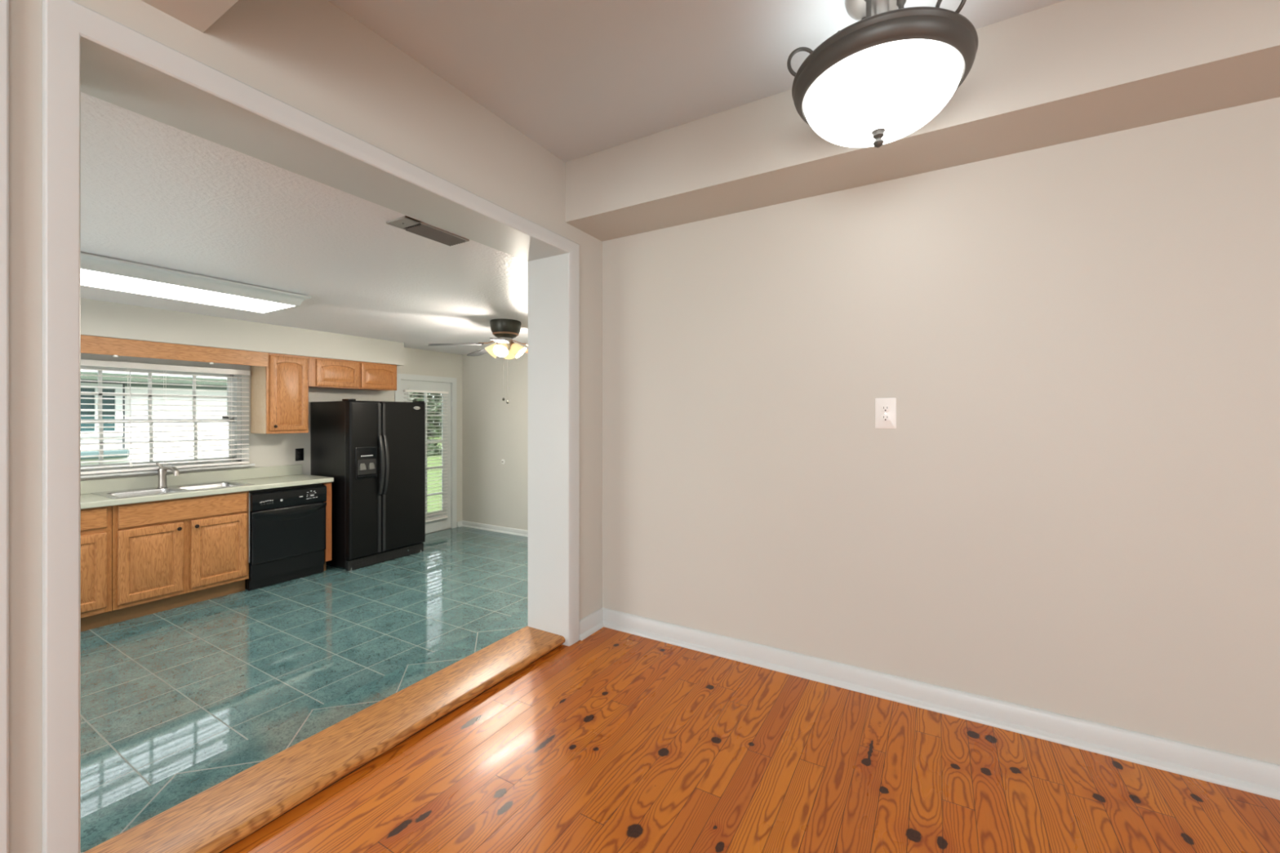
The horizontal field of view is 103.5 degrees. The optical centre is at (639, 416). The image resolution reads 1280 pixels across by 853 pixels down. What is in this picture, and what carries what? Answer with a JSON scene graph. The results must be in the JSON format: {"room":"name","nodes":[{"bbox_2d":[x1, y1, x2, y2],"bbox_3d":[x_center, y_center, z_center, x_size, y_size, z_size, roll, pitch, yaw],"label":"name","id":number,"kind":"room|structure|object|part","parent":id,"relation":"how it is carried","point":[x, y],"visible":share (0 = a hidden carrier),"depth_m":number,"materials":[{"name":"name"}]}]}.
{"room":"dining room","nodes":[
{"label":"dining room","id":0,"kind":"room"},
{"bbox_2d":[80,346,462,533],"bbox_3d":[-4.131,0.430,4.288,0.130,2.770,6.602,0,0,30],"label":"wall","id":1,"kind":"structure","parent":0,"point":[265,450],"depth_m":5.63,"materials":[{"name":"beige paint"}]},
{"bbox_2d":[80,359,249,475],"bbox_3d":[-4.041,0.004,4.202,0.069,0.878,1.345,0,0,30],"label":"window blind","id":2,"kind":"object","parent":1,"relation":"attached to","point":[83,362],"visible":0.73,"depth_m":4.20,"materials":[{"name":"plastic"}]},
{"bbox_3d":[-4.126,0.019,4.075,0.047,0.818,0.002,0,0,30],"label":"ladder cord","id":3,"kind":"part","parent":2,"relation":"part of","materials":[{"name":"fabric"}]},
{"bbox_3d":[-4.098,0.000,4.061,0.010,0.780,0.004,0,0,-15],"label":"pull cord","id":4,"kind":"part","parent":2,"relation":"part of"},
{"bbox_3d":[-4.015,0.019,4.265,0.047,0.818,0.002,0,0,30],"label":"ladder cord","id":5,"kind":"part","parent":2,"relation":"part of","materials":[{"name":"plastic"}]},
{"bbox_3d":[-4.049,0.433,4.207,0.044,0.020,1.337,0,0,30],"label":"rail","id":6,"kind":"part","parent":2,"relation":"part of","materials":[{"name":"plastic"}]},
{"bbox_3d":[-3.782,0.019,4.661,0.047,0.818,0.002,0,0,30],"label":"ladder cord","id":7,"kind":"part","parent":2,"relation":"part of","materials":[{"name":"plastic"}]},
{"bbox_2d":[80,352,255,478],"bbox_3d":[-4.120,-0.011,4.243,0.175,0.968,1.455,0,0,30],"label":"window","id":8,"kind":"structure","parent":1,"relation":"attached to","point":[83,356],"depth_m":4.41,"materials":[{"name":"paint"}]},
{"bbox_3d":[-4.176,-0.177,4.273,0.028,0.465,1.210,0,0,30],"label":"sash","id":9,"kind":"part","parent":8,"relation":"part of","materials":[{"name":"paint"}]},
{"bbox_3d":[-4.150,0.217,4.258,0.028,0.395,1.210,0,0,30],"label":"sash","id":10,"kind":"part","parent":8,"relation":"part of","materials":[{"name":"paint"}]},
{"bbox_3d":[-4.090,0.462,4.225,0.105,0.023,1.455,0,0,30],"label":"sill","id":11,"kind":"part","parent":8,"relation":"part of","materials":[{"name":"paint"}]},
{"bbox_2d":[250,352,308,434],"bbox_3d":[-3.481,-0.215,4.896,0.370,0.752,0.362,0,0,30],"label":"upper cabinet","id":12,"kind":"object","parent":1,"relation":"attached to","point":[279,390],"visible":1,"depth_m":4.79,"materials":[{"name":"brown wood"}]},
{"bbox_3d":[-3.372,-0.571,4.832,0.018,0.041,0.290,0,0,30],"label":"rail","id":13,"kind":"part","parent":12,"relation":"part of","materials":[{"name":"brown wood"}]},
{"bbox_3d":[-3.372,0.141,4.832,0.018,0.041,0.290,0,0,30],"label":"rail","id":14,"kind":"part","parent":12,"relation":"part of","materials":[{"name":"brown wood"}]},
{"bbox_3d":[-3.353,-0.219,4.826,0.019,0.704,0.325,0,0,30],"label":"door","id":15,"kind":"part","parent":12,"relation":"part of","materials":[{"name":"brown wood"}]},
{"bbox_2d":[295,448,303,461],"bbox_3d":[-3.510,0.393,5.207,0.009,0.127,0.079,0,0,30],"label":"wall outlet","id":16,"kind":"object","parent":1,"relation":"attached to","point":[299,451],"visible":1,"depth_m":5.20,"materials":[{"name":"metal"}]},
{"bbox_2d":[308,356,396,391],"bbox_3d":[-3.162,-0.445,5.468,0.340,0.293,0.945,0,0,30],"label":"upper cabinet","id":17,"kind":"object","parent":1,"relation":"attached to","point":[323,373],"visible":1,"depth_m":5.34,"materials":[{"name":"brown wood"}]},
{"bbox_3d":[-3.122,-0.441,5.219,0.019,0.264,0.425,0,0,30],"label":"door","id":18,"kind":"part","parent":17,"relation":"part of","materials":[{"name":"brown wood"}]},
{"bbox_3d":[-3.039,-0.314,5.397,0.018,0.032,0.920,0,0,30],"label":"rail","id":19,"kind":"part","parent":17,"relation":"part of","materials":[{"name":"brown wood"}]},
{"bbox_3d":[-3.039,-0.573,5.397,0.018,0.036,0.920,0,0,30],"label":"rail","id":20,"kind":"part","parent":17,"relation":"part of","materials":[{"name":"brown wood"}]},
{"bbox_3d":[-2.894,-0.441,5.606,0.019,0.264,0.412,0,0,30],"label":"door","id":21,"kind":"part","parent":17,"relation":"part of","materials":[{"name":"brown wood"}]},
{"bbox_2d":[394,373,456,533],"bbox_3d":[-2.783,0.505,6.534,0.116,2.060,0.904,0,0,30],"label":"door","id":22,"kind":"structure","parent":1,"relation":"attached to","point":[404,381],"depth_m":6.76,"materials":[{"name":"paint"}]},
{"bbox_2d":[403,389,448,522],"bbox_3d":[-2.744,0.512,6.490,0.050,1.685,0.635,0,0,30],"label":"door blind","id":23,"kind":"object","parent":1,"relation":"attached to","point":[404,390],"visible":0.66,"depth_m":6.58,"materials":[{"name":"plastic"}]},
{"bbox_3d":[-2.744,1.345,6.490,0.044,0.020,0.627,0,0,30],"label":"rail","id":24,"kind":"part","parent":23,"relation":"part of","materials":[{"name":"plastic"}]},
{"bbox_2d":[457,520,462,527],"bbox_3d":[-2.474,1.478,6.947,0.030,0.075,0.087,0,0,30],"label":"baseboard","id":25,"kind":"structure","parent":1,"relation":"attached to","point":[460,522],"depth_m":6.93,"materials":[{"name":"paint"}]},
{"bbox_2d":[80,526,528,817],"bbox_3d":[-2.699,1.540,3.434,3.204,0.050,6.382,0,0,30],"label":"floor","id":26,"kind":"structure","parent":0,"point":[165,693],"depth_m":3.28,"materials":[{"name":"teal tile"}]},
{"bbox_2d":[80,506,111,631],"bbox_3d":[-4.180,1.079,3.481,0.584,0.872,0.652,0,0,30],"label":"base cabinet","id":27,"kind":"object","parent":26,"relation":"on","point":[95,522],"visible":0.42,"depth_m":3.56,"materials":[{"name":"brown wood"}]},
{"bbox_3d":[-3.979,0.818,3.363,0.020,0.045,0.650,0,0,30],"label":"rail","id":28,"kind":"part","parent":27,"relation":"part of","materials":[{"name":"brown wood"}]},
{"bbox_3d":[-3.979,0.651,3.363,0.020,0.017,0.650,0,0,30],"label":"rail","id":29,"kind":"part","parent":27,"relation":"part of","materials":[{"name":"brown wood"}]},
{"bbox_3d":[-3.958,1.096,3.360,0.020,0.532,0.577,0,0,30],"label":"door","id":30,"kind":"part","parent":27,"relation":"part of","materials":[{"name":"brown wood"}]},
{"bbox_3d":[-3.979,1.380,3.363,0.020,0.040,0.650,0,0,30],"label":"rail","id":31,"kind":"part","parent":27,"relation":"part of","materials":[{"name":"brown wood"}]},
{"bbox_3d":[-3.957,0.723,3.361,0.020,0.141,0.580,0,0,30],"label":"drawer","id":32,"kind":"part","parent":27,"relation":"part of","materials":[{"name":"brown wood"}]},
{"bbox_2d":[80,464,333,509],"bbox_3d":[-3.797,0.566,4.142,0.590,0.146,2.180,0,0,30],"label":"countertop","id":33,"kind":"structure","parent":27,"relation":"on","point":[283,476],"depth_m":4.33,"materials":[{"name":"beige laminate"}]},
{"bbox_2d":[155,462,179,488],"bbox_3d":[-3.906,0.485,4.192,0.210,0.210,0.067,0,0,9],"label":"faucet","id":34,"kind":"object","parent":33,"relation":"on","point":[162,470],"visible":1,"depth_m":4.18,"materials":[{"name":"silver metal"}]},
{"bbox_3d":[-3.987,0.409,4.193,0.028,0.058,0.050,0,0,30],"label":"lever","id":35,"kind":"part","parent":34,"relation":"part of","materials":[{"name":"silver metal"}]},
{"bbox_3d":[-3.897,0.449,4.189,0.193,0.088,0.044,0,0,17],"label":"spout","id":36,"kind":"part","parent":34,"relation":"part of","materials":[{"name":"silver metal"}]},
{"bbox_2d":[90,480,254,498],"bbox_3d":[-3.809,0.676,4.155,0.530,0.171,0.876,0,0,30],"label":"sink","id":37,"kind":"object","parent":33,"relation":"in","point":[221,484],"visible":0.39,"depth_m":4.14,"materials":[{"name":"metal"}]},
{"bbox_3d":[-3.872,0.676,3.957,0.358,0.171,0.371,0,0,30],"label":"bowl","id":38,"kind":"part","parent":37,"relation":"part of","materials":[{"name":"metal"}]},
{"bbox_3d":[-3.666,0.676,4.307,0.358,0.171,0.371,0,0,30],"label":"bowl","id":39,"kind":"part","parent":37,"relation":"part of","materials":[{"name":"metal"}]},
{"bbox_2d":[80,464,302,494],"bbox_3d":[-4.045,0.544,4.283,0.020,0.103,2.170,0,0,30],"label":"backsplash","id":40,"kind":"structure","parent":33,"relation":"on","point":[87,486],"depth_m":4.43,"materials":[{"name":"beige laminate"}]},
{"bbox_2d":[109,491,248,624],"bbox_3d":[-3.801,1.079,4.124,0.584,0.872,0.838,0,0,30],"label":"base cabinet","id":41,"kind":"object","parent":26,"relation":"on","point":[167,554],"visible":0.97,"depth_m":3.94,"materials":[{"name":"brown wood"}]},
{"bbox_3d":[-3.690,1.099,3.816,0.020,0.538,0.369,0,0,30],"label":"door","id":42,"kind":"part","parent":41,"relation":"part of","materials":[{"name":"brown wood"}]},
{"bbox_3d":[-3.601,1.380,4.006,0.020,0.040,0.836,0,0,30],"label":"rail","id":43,"kind":"part","parent":41,"relation":"part of","materials":[{"name":"brown wood"}]},
{"bbox_3d":[-3.601,0.818,4.006,0.020,0.045,0.836,0,0,30],"label":"rail","id":44,"kind":"part","parent":41,"relation":"part of","materials":[{"name":"brown wood"}]},
{"bbox_3d":[-3.601,0.651,4.006,0.020,0.017,0.836,0,0,30],"label":"rail","id":45,"kind":"part","parent":41,"relation":"part of","materials":[{"name":"brown wood"}]},
{"bbox_3d":[-3.582,0.734,3.999,0.020,0.163,0.792,0,0,30],"label":"false drawer","id":46,"kind":"part","parent":41,"relation":"part of","materials":[{"name":"brown wood"}]},
{"bbox_3d":[-3.476,1.099,4.179,0.020,0.538,0.377,0,0,30],"label":"door","id":47,"kind":"part","parent":41,"relation":"part of","materials":[{"name":"brown wood"}]},
{"bbox_2d":[244,483,326,591],"bbox_3d":[-3.406,1.083,4.740,0.561,0.860,0.620,0,0,30],"label":"dishwasher","id":48,"kind":"object","parent":26,"relation":"on","point":[287,525],"visible":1,"depth_m":4.58,"materials":[{"name":"black plastic"}]},
{"bbox_3d":[-3.244,1.466,4.647,0.015,0.093,0.616,0,0,30],"label":"toe panel","id":49,"kind":"part","parent":48,"relation":"part of","materials":[{"name":"black metal"}]},
{"bbox_3d":[-3.218,1.358,4.631,0.026,0.138,0.608,0,0,30],"label":"panel","id":50,"kind":"part","parent":48,"relation":"part of","materials":[{"name":"black metal"}]},
{"bbox_3d":[-3.204,0.743,4.623,0.057,0.155,0.614,0,0,30],"label":"control panel","id":51,"kind":"part","parent":48,"relation":"part of","materials":[{"name":"black plastic"}]},
{"bbox_3d":[-3.190,1.054,4.615,0.036,0.459,0.616,0,0,30],"label":"door","id":52,"kind":"part","parent":48,"relation":"part of","materials":[{"name":"black metal"}]},
{"bbox_2d":[323,482,331,570],"bbox_3d":[-3.270,1.079,5.059,0.552,0.872,0.056,0,0,30],"label":"cabinet end panel","id":53,"kind":"object","parent":26,"relation":"on","point":[327,552],"visible":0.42,"depth_m":4.92,"materials":[{"name":"brown wood"}]},
{"bbox_2d":[311,399,425,571],"bbox_3d":[-2.890,0.671,5.442,0.809,1.688,0.850,0,0,30],"label":"refrigerator","id":54,"kind":"object","parent":26,"relation":"on","point":[374,451],"visible":1,"depth_m":5.15,"materials":[{"name":"black metal"}]},
{"bbox_3d":[-2.775,0.623,5.066,0.079,1.560,0.313,0,0,30],"label":"freezer door","id":55,"kind":"part","parent":54,"relation":"part of","materials":[{"name":"black metal"}]},
{"bbox_3d":[-2.744,0.497,5.000,0.018,0.065,0.067,0,0,30],"label":"dispenser lever","id":56,"kind":"part","parent":54,"relation":"part of","materials":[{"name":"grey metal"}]},
{"bbox_3d":[-2.697,0.497,5.079,0.018,0.065,0.067,0,0,30],"label":"dispenser lever","id":57,"kind":"part","parent":54,"relation":"part of","materials":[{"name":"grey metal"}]},
{"bbox_3d":[-2.642,0.625,5.150,0.085,1.520,0.040,0,0,30],"label":"handle","id":58,"kind":"part","parent":54,"relation":"part of","materials":[{"name":"black plastic"}]},
{"bbox_3d":[-2.618,0.625,5.191,0.085,1.520,0.040,0,0,30],"label":"handle","id":59,"kind":"part","parent":54,"relation":"part of","materials":[{"name":"black plastic"}]},
{"bbox_3d":[-2.557,0.623,5.436,0.079,1.560,0.524,0,0,30],"label":"door","id":60,"kind":"part","parent":54,"relation":"part of","materials":[{"name":"black metal"}]},
{"bbox_2d":[80,92,528,355],"bbox_3d":[-2.448,-0.880,3.286,3.788,0.050,6.382,0,0,30],"label":"ceiling","id":61,"kind":"structure","parent":0,"point":[153,193],"depth_m":2.50,"materials":[{"name":"white paint"}]},
{"bbox_2d":[80,252,311,313],"bbox_3d":[-2.937,-0.814,3.129,0.609,0.080,1.379,0,0,30],"label":"fluorescent light","id":62,"kind":"object","parent":61,"relation":"attached to","point":[100,272],"visible":0.79,"depth_m":3.08,"materials":[{"name":"paint"}]},
{"bbox_2d":[80,269,293,312],"bbox_3d":[-2.937,-0.780,3.129,0.479,0.006,1.249,0,0,30],"label":"diffuser","id":63,"kind":"object","parent":62,"relation":"attached to","point":[95,278],"depth_m":3.15,"materials":[{"name":"white plastic"}]},
{"bbox_2d":[80,297,404,365],"bbox_3d":[-4.216,-0.724,3.672,0.348,0.263,5.255,0,0,30],"label":"soffit","id":64,"kind":"structure","parent":61,"relation":"attached to","point":[100,318],"depth_m":4.37,"materials":[{"name":"beige paint"}]},
{"bbox_2d":[80,334,267,366],"bbox_3d":[-3.907,-0.518,3.879,0.028,0.143,1.824,0,0,30],"label":"window valance","id":65,"kind":"object","parent":64,"relation":"attached to","point":[116,347],"visible":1,"depth_m":4.07,"materials":[{"name":"brown wood"}]},
{"bbox_2d":[386,215,469,246],"bbox_3d":[-0.970,-0.849,2.328,0.137,0.012,0.340,0,0,30],"label":"ceiling vent","id":66,"kind":"object","parent":61,"relation":"in","point":[406,223],"visible":1,"depth_m":2.30,"materials":[{"name":"metal"}]},
{"bbox_2d":[427,319,528,404],"bbox_3d":[-1.202,-0.484,4.593,1.246,0.741,1.212,0,0,30],"label":"ceiling fan","id":67,"kind":"object","parent":61,"relation":"hanging from","point":[505,330],"visible":0.95,"depth_m":4.47,"materials":[{"name":"brown metal"}]},
{"bbox_3d":[-1.587,-0.621,4.357,0.445,0.052,0.132,0,0,-28],"label":"blade","id":68,"kind":"part","parent":67,"relation":"part of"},
{"bbox_3d":[-1.514,-0.621,4.848,0.445,0.052,0.132,0,0,44],"label":"blade","id":69,"kind":"part","parent":67,"relation":"part of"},
{"bbox_3d":[-1.336,-0.594,4.551,0.136,0.136,0.127,0,0,30],"label":"lamp shade","id":70,"kind":"part","parent":67,"relation":"part of","materials":[{"name":"beige glass"}]},
{"bbox_3d":[-1.142,-0.621,4.136,0.132,0.052,0.445,0,0,-10],"label":"blade","id":71,"kind":"part","parent":67,"relation":"part of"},
{"bbox_3d":[-1.211,-0.594,4.428,0.127,0.136,0.136,0,0,30],"label":"lamp shade","id":72,"kind":"part","parent":67,"relation":"part of","materials":[{"name":"beige glass"}]},
{"bbox_3d":[-1.215,-0.608,4.447,0.057,0.069,0.067,0,0,30],"label":"bulb","id":73,"kind":"part","parent":67,"relation":"part of","materials":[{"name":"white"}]},
{"bbox_3d":[-1.213,-0.594,4.676,0.127,0.136,0.136,0,0,30],"label":"lamp shade","id":74,"kind":"part","parent":67,"relation":"part of","materials":[{"name":"beige glass"}]},
{"bbox_3d":[-1.088,-0.594,4.554,0.136,0.136,0.127,0,0,30],"label":"lamp shade","id":75,"kind":"part","parent":67,"relation":"part of","materials":[{"name":"beige glass"}]},
{"bbox_2d":[80,608,528,852],"bbox_3d":[-1.067,1.452,2.474,0.584,0.225,6.382,0,0,30],"label":"step","id":76,"kind":"structure","parent":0,"point":[114,819],"depth_m":2.06,"materials":[{"name":"teal tile"}]},
{"bbox_2d":[8,0,602,852],"bbox_3d":[-1.754,0.090,0.473,0.261,2.750,5.637,0,0,30],"label":"wall","id":77,"kind":"structure","parent":0,"point":[312,56],"depth_m":1.44,"materials":[{"name":"beige paint"}]},
{"bbox_2d":[0,0,8,852],"bbox_3d":[-1.297,0.115,0.973,0.020,2.100,0.101,0,0,30],"label":"trim","id":78,"kind":"structure","parent":77,"relation":"attached to","point":[4,4],"depth_m":1.00,"materials":[{"name":"paint"}]},
{"bbox_2d":[42,0,579,852],"bbox_3d":[-0.785,0.134,1.845,0.018,2.063,1.831,0,0,30],"label":"trim","id":79,"kind":"structure","parent":77,"relation":"attached to","point":[65,23],"depth_m":1.08,"materials":[{"name":"paint"}]},
{"bbox_2d":[80,39,567,645],"bbox_3d":[-0.914,0.249,1.902,0.267,2.181,1.716,0,0,30],"label":"trim","id":80,"kind":"structure","parent":77,"relation":"attached to","point":[107,76],"depth_m":2.23,"materials":[{"name":"paint"}]},
{"bbox_2d":[83,626,564,852],"bbox_3d":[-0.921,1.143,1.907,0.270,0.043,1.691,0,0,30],"label":"trim","id":81,"kind":"structure","parent":77,"relation":"attached to","point":[220,816],"depth_m":1.65,"materials":[{"name":"brown wood"}]},
{"bbox_2d":[579,607,603,640],"bbox_3d":[-0.259,1.119,2.728,0.030,0.093,0.224,0,0,30],"label":"baseboard","id":82,"kind":"structure","parent":77,"relation":"attached to","point":[592,623],"depth_m":2.72,"materials":[{"name":"paint"}]},
{"bbox_2d":[462,351,528,530],"bbox_3d":[-0.670,0.355,6.012,4.088,2.420,0.120,0,0,30],"label":"wall","id":83,"kind":"structure","parent":0,"point":[494,430],"depth_m":6.68,"materials":[{"name":"beige paint"}]},
{"bbox_2d":[462,520,528,537],"bbox_3d":[-0.837,1.478,6.023,3.788,0.075,0.030,0,0,30],"label":"baseboard","id":84,"kind":"structure","parent":83,"relation":"attached to","point":[515,531],"depth_m":6.64,"materials":[{"name":"paint"}]},
{"bbox_2d":[328,0,1065,162],"bbox_3d":[0.436,-1.310,-0.815,4.821,0.050,5.637,0,0,30],"label":"ceiling","id":85,"kind":"structure","parent":0,"point":[578,78],"depth_m":1.77,"materials":[{"name":"paint"}]},
{"bbox_2d":[141,0,238,32],"bbox_3d":[0.876,-1.134,-0.068,4.821,0.302,0.322,0,0,30],"label":"beam","id":86,"kind":"structure","parent":85,"relation":"attached to","point":[200,15],"depth_m":1.22,"materials":[{"name":"beige paint"}]},
{"bbox_2d":[786,0,977,147],"bbox_3d":[0.727,-1.050,1.538,0.503,0.470,0.521,0,0,30],"label":"ceiling lamp","id":87,"kind":"object","parent":85,"relation":"hanging from","point":[882,77],"visible":1,"depth_m":1.40,"materials":[{"name":"white glass"}]},
{"bbox_3d":[0.527,-1.087,1.549,0.146,0.094,0.011,0,0,5],"label":"scroll arm","id":88,"kind":"part","parent":87,"relation":"part of","materials":[{"name":"grey metal"}]},
{"bbox_3d":[0.675,-1.157,1.490,0.026,0.213,0.026,0,0,30],"label":"post","id":89,"kind":"part","parent":87,"relation":"part of","materials":[{"name":"grey metal"}]},
{"bbox_3d":[0.723,-1.062,1.530,0.068,0.385,0.068,0,0,30],"label":"stem","id":90,"kind":"part","parent":87,"relation":"part of","materials":[{"name":"grey metal"}]},
{"bbox_3d":[0.723,-0.925,1.530,0.433,0.126,0.433,0,0,30],"label":"lamp shade","id":91,"kind":"part","parent":87,"relation":"part of","materials":[{"name":"white glass"}]},
{"bbox_3d":[0.781,-1.157,1.509,0.026,0.213,0.026,0,0,30],"label":"post","id":92,"kind":"part","parent":87,"relation":"part of","materials":[{"name":"grey metal"}]},
{"bbox_3d":[0.804,-1.087,1.351,0.011,0.094,0.146,0,0,-25],"label":"scroll arm","id":93,"kind":"part","parent":87,"relation":"part of","materials":[{"name":"grey metal"}]},
{"bbox_2d":[220,626,1279,852],"bbox_3d":[0.423,1.180,-0.808,4.851,0.030,5.637,0,0,30],"label":"floor","id":94,"kind":"structure","parent":0,"point":[611,740],"depth_m":1.60,"materials":[{"name":"brown wood"}]},
{"bbox_2d":[602,97,1279,764],"bbox_3d":[1.792,-0.035,1.727,5.062,2.500,0.120,0,0,30],"label":"wall","id":95,"kind":"structure","parent":0,"point":[1071,505],"depth_m":1.92,"materials":[{"name":"beige paint"}]},
{"bbox_2d":[875,398,896,428],"bbox_3d":[1.023,-0.013,2.104,0.079,0.127,0.009,0,0,30],"label":"wall outlet","id":96,"kind":"object","parent":95,"relation":"attached to","point":[885,408],"visible":1,"depth_m":2.10,"materials":[{"name":"white plastic"}]},
{"bbox_2d":[880,414,889,421],"bbox_3d":[1.022,0.006,2.102,0.033,0.029,0.003,0,0,30],"label":"socket","id":97,"kind":"object","parent":96,"relation":"attached to","point":[883,417],"depth_m":2.10,"materials":[{"name":"white plastic"}]},
{"bbox_2d":[880,404,889,412],"bbox_3d":[1.022,-0.033,2.102,0.033,0.029,0.003,0,0,30],"label":"socket","id":98,"kind":"object","parent":96,"relation":"attached to","point":[884,408],"depth_m":2.10,"materials":[{"name":"white plastic"}]},
{"bbox_2d":[565,0,1279,241],"bbox_3d":[1.783,-1.134,1.473,4.821,0.302,0.327,0,0,30],"label":"ceiling beam","id":99,"kind":"structure","parent":95,"relation":"attached to","point":[1065,71],"depth_m":1.69,"materials":[{"name":"beige paint"}]},
{"bbox_2d":[602,607,1279,799],"bbox_3d":[1.858,1.119,1.601,4.821,0.093,0.030,0,0,30],"label":"baseboard","id":100,"kind":"structure","parent":95,"relation":"attached to","point":[1246,774],"depth_m":1.91,"materials":[{"name":"paint"}]},
{"label":"outside","id":101,"kind":"structure","parent":0,"visible":0},
{"bbox_2d":[426,431,441,513],"bbox_3d":[-23.285,1.715,25.302,54.200,0.001,100.000,0,0,30],"label":"lawn","id":102,"kind":"structure","parent":101,"point":[428,458],"depth_m":13.21,"materials":[{"name":"green plant"}]},
{"bbox_2d":[408,391,441,407],"bbox_3d":[-12.825,-1.996,26.462,5.174,7.443,5.301,0,0,30],"label":"tree","id":103,"kind":"object","parent":102,"relation":"on","point":[410,393],"visible":0.02,"depth_m":26.88,"materials":[{"name":"green plant"}]},
{"bbox_2d":[409,393,441,425],"bbox_3d":[-15.805,-2.402,34.245,6.026,8.256,6.085,0,0,30],"label":"tree","id":104,"kind":"object","parent":102,"relation":"on","point":[434,406],"visible":0.02,"depth_m":35.22,"materials":[{"name":"green plant"}]},
{"bbox_2d":[412,392,441,437],"bbox_3d":[-17.825,-0.093,40.679,2.153,4.303,24.715,0,0,30],"label":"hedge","id":105,"kind":"object","parent":102,"relation":"on","point":[429,427],"visible":0.05,"depth_m":41.52,"materials":[{"name":"green plant"}]},
{"bbox_2d":[426,435,441,456],"bbox_3d":[-9.571,1.328,22.341,1.723,1.007,1.621,0,0,30],"label":"shrub","id":106,"kind":"object","parent":102,"relation":"on","point":[430,444],"visible":0.26,"depth_m":22.18,"materials":[{"name":"green plant"}]}
]}

